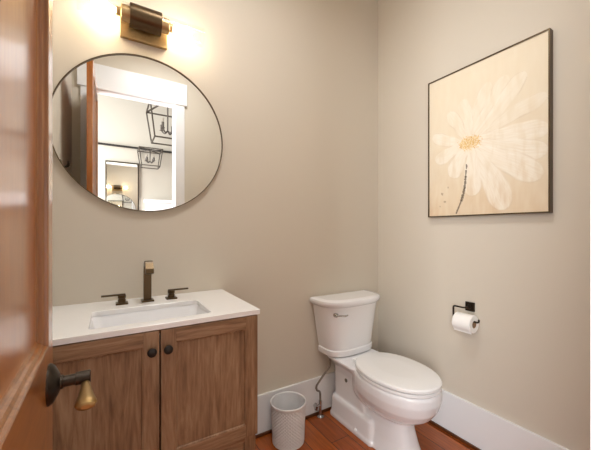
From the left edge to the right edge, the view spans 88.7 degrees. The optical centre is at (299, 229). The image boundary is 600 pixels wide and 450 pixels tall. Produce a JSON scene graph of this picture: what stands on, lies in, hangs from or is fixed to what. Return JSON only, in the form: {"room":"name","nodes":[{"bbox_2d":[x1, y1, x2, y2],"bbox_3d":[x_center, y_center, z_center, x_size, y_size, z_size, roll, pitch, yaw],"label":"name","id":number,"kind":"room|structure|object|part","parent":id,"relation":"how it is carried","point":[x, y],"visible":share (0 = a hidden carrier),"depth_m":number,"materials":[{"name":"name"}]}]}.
{"room":"bathroom","nodes":[
{"label":"bathroom","id":0,"kind":"room"},
{"bbox_2d":[53,0,377,394],"bbox_3d":[-0.292,-0.305,1.872,2.254,3.050,0.115,0,0,-32],"label":"wall","id":1,"kind":"structure","parent":0,"point":[287,217],"depth_m":1.85,"materials":[{"name":"beige paint"}]},
{"bbox_2d":[53,53,222,211],"bbox_3d":[-0.753,-0.468,1.506,0.756,0.756,0.020,0,0,-32],"label":"round mirror","id":2,"kind":"object","parent":1,"relation":"attached to","point":[133,131],"visible":0.91,"depth_m":1.48,"materials":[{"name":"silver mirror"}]},
{"bbox_2d":[92,0,191,49],"bbox_3d":[-0.734,-0.977,1.457,0.531,0.128,0.124,0,0,-32],"label":"wall sconce","id":3,"kind":"object","parent":1,"relation":"attached to","point":[138,23],"visible":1,"depth_m":1.44,"materials":[{"name":"brown metal"}]},
{"bbox_2d":[92,0,129,22],"bbox_3d":[-0.840,-0.991,1.377,0.156,0.068,0.068,0,0,-32],"label":"bulb","id":4,"kind":"object","parent":3,"relation":"attached to","point":[102,6],"depth_m":1.37,"materials":[{"name":"white glass"}]},
{"bbox_2d":[161,17,191,38],"bbox_3d":[-0.614,-0.991,1.517,0.156,0.068,0.068,0,0,-32],"label":"bulb","id":5,"kind":"object","parent":3,"relation":"attached to","point":[185,32],"depth_m":1.51,"materials":[{"name":"white glass"}]},
{"bbox_2d":[256,407,330,438],"bbox_3d":[0.094,1.212,2.017,1.182,0.016,0.012,0,0,-32],"label":"trim","id":6,"kind":"structure","parent":1,"relation":"attached to","point":[328,408],"depth_m":1.98,"materials":[{"name":"brown wood"}]},
{"bbox_2d":[256,371,334,434],"bbox_3d":[0.093,1.101,2.034,1.199,0.238,0.016,0,0,-32],"label":"baseboard","id":7,"kind":"structure","parent":1,"relation":"attached to","point":[326,385],"depth_m":1.99,"materials":[{"name":"white"}]},
{"bbox_2d":[256,410,473,449],"bbox_3d":[0.422,1.245,0.269,7.400,0.050,3.593,0,0,-32],"label":"floor","id":8,"kind":"structure","parent":0,"point":[326,433],"depth_m":1.80,"materials":[{"name":"brown wood"}]},
{"bbox_2d":[53,315,257,449],"bbox_3d":[-0.618,0.786,1.284,0.744,0.868,0.535,0,0,-32],"label":"vanity cabinet","id":9,"kind":"object","parent":8,"relation":"on","point":[200,392],"visible":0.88,"depth_m":1.09,"materials":[{"name":"brown wood"}]},
{"bbox_3d":[-0.656,0.600,0.990,0.270,0.392,0.018,0,0,-32],"label":"door panel","id":10,"kind":"part","parent":9,"relation":"part of","materials":[{"name":"brown wood"}]},
{"bbox_3d":[-0.657,0.600,0.991,0.370,0.492,0.020,0,0,-32],"label":"door","id":11,"kind":"part","parent":9,"relation":"part of","materials":[{"name":"brown wood"}]},
{"bbox_3d":[-0.508,0.420,1.054,0.031,0.031,0.028,0,0,-32],"label":"knob","id":12,"kind":"part","parent":9,"relation":"part of","materials":[{"name":"black metal"}]},
{"bbox_2d":[53,289,259,353],"bbox_3d":[-0.626,0.405,1.297,0.766,0.150,0.508,0,0,-32],"label":"countertop","id":13,"kind":"structure","parent":9,"relation":"on","point":[74,323],"depth_m":1.27,"materials":[{"name":"white stone"}]},
{"bbox_2d":[101,261,187,305],"bbox_3d":[-0.688,0.235,1.393,0.362,0.191,0.130,0,0,-32],"label":"widespread faucet","id":14,"kind":"object","parent":13,"relation":"on","point":[148,268],"visible":1,"depth_m":1.41,"materials":[{"name":"brown metal"}]},
{"bbox_3d":[-0.823,0.288,1.355,0.092,0.007,0.016,0,0,-32],"label":"lever","id":15,"kind":"part","parent":14,"relation":"part of","materials":[{"name":"brown metal"}]},
{"bbox_3d":[-0.796,0.310,1.371,0.048,0.040,0.048,0,0,-32],"label":"handle","id":16,"kind":"part","parent":14,"relation":"part of","materials":[{"name":"brown metal"}]},
{"bbox_3d":[-0.688,0.235,1.393,0.052,0.191,0.130,0,0,-32],"label":"spout","id":17,"kind":"part","parent":14,"relation":"part of","materials":[{"name":"brown metal"}]},
{"bbox_3d":[-0.621,0.310,1.480,0.048,0.040,0.048,0,0,-32],"label":"handle","id":18,"kind":"part","parent":14,"relation":"part of","materials":[{"name":"brown metal"}]},
{"bbox_3d":[-0.593,0.288,1.497,0.092,0.007,0.016,0,0,-32],"label":"lever","id":19,"kind":"part","parent":14,"relation":"part of","materials":[{"name":"brown metal"}]},
{"bbox_3d":[-0.464,0.420,1.082,0.031,0.031,0.028,0,0,-32],"label":"knob","id":20,"kind":"part","parent":9,"relation":"part of","materials":[{"name":"black metal"}]},
{"bbox_3d":[-0.338,0.600,1.188,0.370,0.492,0.020,0,0,-32],"label":"door","id":21,"kind":"part","parent":9,"relation":"part of","materials":[{"name":"brown wood"}]},
{"bbox_3d":[-0.338,0.600,1.187,0.270,0.392,0.018,0,0,-32],"label":"door panel","id":22,"kind":"part","parent":9,"relation":"part of","materials":[{"name":"brown wood"}]},
{"bbox_3d":[-0.509,0.979,1.107,0.640,0.203,0.016,0,0,-32],"label":"drawer","id":23,"kind":"part","parent":9,"relation":"part of","materials":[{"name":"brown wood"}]},
{"bbox_3d":[-0.221,1.036,1.302,0.050,0.369,0.050,0,0,-32],"label":"leg","id":24,"kind":"part","parent":9,"relation":"part of","materials":[{"name":"brown wood"}]},
{"bbox_2d":[270,391,305,449],"bbox_3d":[-0.068,1.103,1.778,0.209,0.234,0.209,0,0,37],"label":"trash can","id":25,"kind":"object","parent":8,"relation":"on","point":[288,408],"visible":1,"depth_m":1.71,"materials":[{"name":"white plastic"}]},
{"bbox_2d":[313,358,330,418],"bbox_3d":[0.144,1.006,1.998,0.123,0.427,0.075,0,0,-20],"label":"shutoff valve","id":26,"kind":"object","parent":8,"relation":"on","point":[320,415],"visible":0.94,"depth_m":1.99,"materials":[{"name":"silver metal"}]},
{"bbox_3d":[0.102,1.142,1.984,0.015,0.047,0.046,0,0,-32],"label":"valve handle","id":27,"kind":"part","parent":26,"relation":"part of","materials":[{"name":"silver metal"}]},
{"bbox_2d":[310,290,441,449],"bbox_3d":[0.472,0.829,1.826,0.498,0.782,0.751,0,0,-32],"label":"toilet","id":28,"kind":"object","parent":8,"relation":"on","point":[379,397],"visible":1,"depth_m":1.78,"materials":[{"name":"white ceramic"}]},
{"bbox_3d":[0.253,0.528,1.901,0.095,0.028,0.033,0,0,1],"label":"flush lever","id":29,"kind":"part","parent":28,"relation":"part of","materials":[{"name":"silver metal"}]},
{"bbox_3d":[0.330,0.644,2.054,0.452,0.328,0.206,0,0,-32],"label":"tank","id":30,"kind":"part","parent":28,"relation":"part of","materials":[{"name":"white ceramic"}]},
{"bbox_3d":[0.334,0.462,2.048,0.498,0.047,0.228,0,0,-32],"label":"tank lid","id":31,"kind":"part","parent":28,"relation":"part of","materials":[{"name":"white ceramic"}]},
{"bbox_3d":[0.481,1.015,1.810,0.363,0.410,0.710,0,0,-32],"label":"bowl","id":32,"kind":"part","parent":28,"relation":"part of","materials":[{"name":"white ceramic"}]},
{"bbox_3d":[0.537,0.785,1.720,0.372,0.030,0.503,0,0,-32],"label":"seat lid","id":33,"kind":"part","parent":28,"relation":"part of","materials":[{"name":"white plastic"}]},
{"bbox_3d":[0.537,0.812,1.720,0.368,0.018,0.499,0,0,-32],"label":"seat","id":34,"kind":"part","parent":28,"relation":"part of","materials":[{"name":"white plastic"}]},
{"bbox_2d":[378,0,590,449],"bbox_3d":[1.084,-0.305,1.681,0.115,3.050,1.658,0,0,-32],"label":"wall","id":35,"kind":"structure","parent":0,"point":[527,277],"depth_m":1.67,"materials":[{"name":"beige paint"}]},
{"bbox_2d":[429,420,480,449],"bbox_3d":[0.991,1.212,1.680,0.012,0.016,1.500,0,0,-32],"label":"trim","id":36,"kind":"structure","parent":35,"relation":"attached to","point":[430,421],"depth_m":1.80,"materials":[{"name":"brown wood"}]},
{"bbox_2d":[453,301,479,323],"bbox_3d":[0.949,0.458,1.729,0.064,0.096,0.154,0,0,-32],"label":"toilet paper holder","id":37,"kind":"object","parent":35,"relation":"attached to","point":[469,306],"visible":0.9,"depth_m":1.74,"materials":[{"name":"brown metal"}]},
{"bbox_2d":[452,312,478,334],"bbox_3d":[0.924,0.516,1.716,0.097,0.098,0.100,0,0,-32],"label":"toilet paper roll","id":38,"kind":"object","parent":37,"relation":"hanging from","point":[463,322],"visible":0.98,"depth_m":1.69,"materials":[{"name":"white paper"}]},
{"bbox_3d":[0.968,0.436,1.748,0.010,0.052,0.052,0,0,-32],"label":"wall plate","id":39,"kind":"part","parent":37,"relation":"part of","materials":[{"name":"brown metal"}]},
{"bbox_2d":[428,28,552,216],"bbox_3d":[0.993,-0.503,1.685,0.035,0.847,0.634,0,0,-32],"label":"flower painting","id":40,"kind":"object","parent":35,"relation":"attached to","point":[490,119],"visible":1,"depth_m":1.61,"materials":[{"name":"beige fabric"}]},
{"bbox_2d":[431,389,568,449],"bbox_3d":[1.007,1.101,1.681,0.016,0.238,1.542,0,0,-32],"label":"baseboard","id":41,"kind":"structure","parent":35,"relation":"attached to","point":[480,427],"depth_m":1.68,"materials":[{"name":"white"}]},
{"bbox_3d":[0.585,-0.305,0.455,2.024,3.050,0.097,0,0,-32],"label":"wall","id":42,"kind":"structure","parent":0,"visible":0},
{"bbox_2d":[0,0,96,449],"bbox_3d":[-0.344,-0.003,0.342,0.193,2.425,0.666,0,0,-33],"label":"door","id":43,"kind":"structure","parent":42,"relation":"in","point":[30,382],"depth_m":0.46,"materials":[{"name":"brown wood"}]},
{"bbox_3d":[-0.347,-0.440,0.345,0.014,1.311,0.479,0,0,-33],"label":"panel","id":44,"kind":"part","parent":43,"relation":"part of","materials":[{"name":"brown wood"}]},
{"bbox_3d":[-0.335,-0.440,0.353,0.016,1.311,0.479,0,0,-33],"label":"panel moulding","id":45,"kind":"part","parent":43,"relation":"part of","materials":[{"name":"brown wood"}]},
{"bbox_3d":[-0.470,0.294,0.589,0.018,0.076,0.076,0,0,-33],"label":"handle","id":46,"kind":"part","parent":43,"relation":"part of","materials":[{"name":"brown metal"}]},
{"bbox_3d":[-0.400,0.307,0.576,0.034,0.023,0.085,0,0,-33],"label":"handle lever","id":47,"kind":"part","parent":43,"relation":"part of","materials":[{"name":"gold metal"}]},
{"bbox_2d":[591,0,599,449],"bbox_3d":[0.104,-0.113,0.229,0.891,2.665,0.026,0,0,-32],"label":"trim","id":48,"kind":"structure","parent":42,"relation":"attached to","point":[595,4],"depth_m":0.41,"materials":[{"name":"white paint"}]}
]}

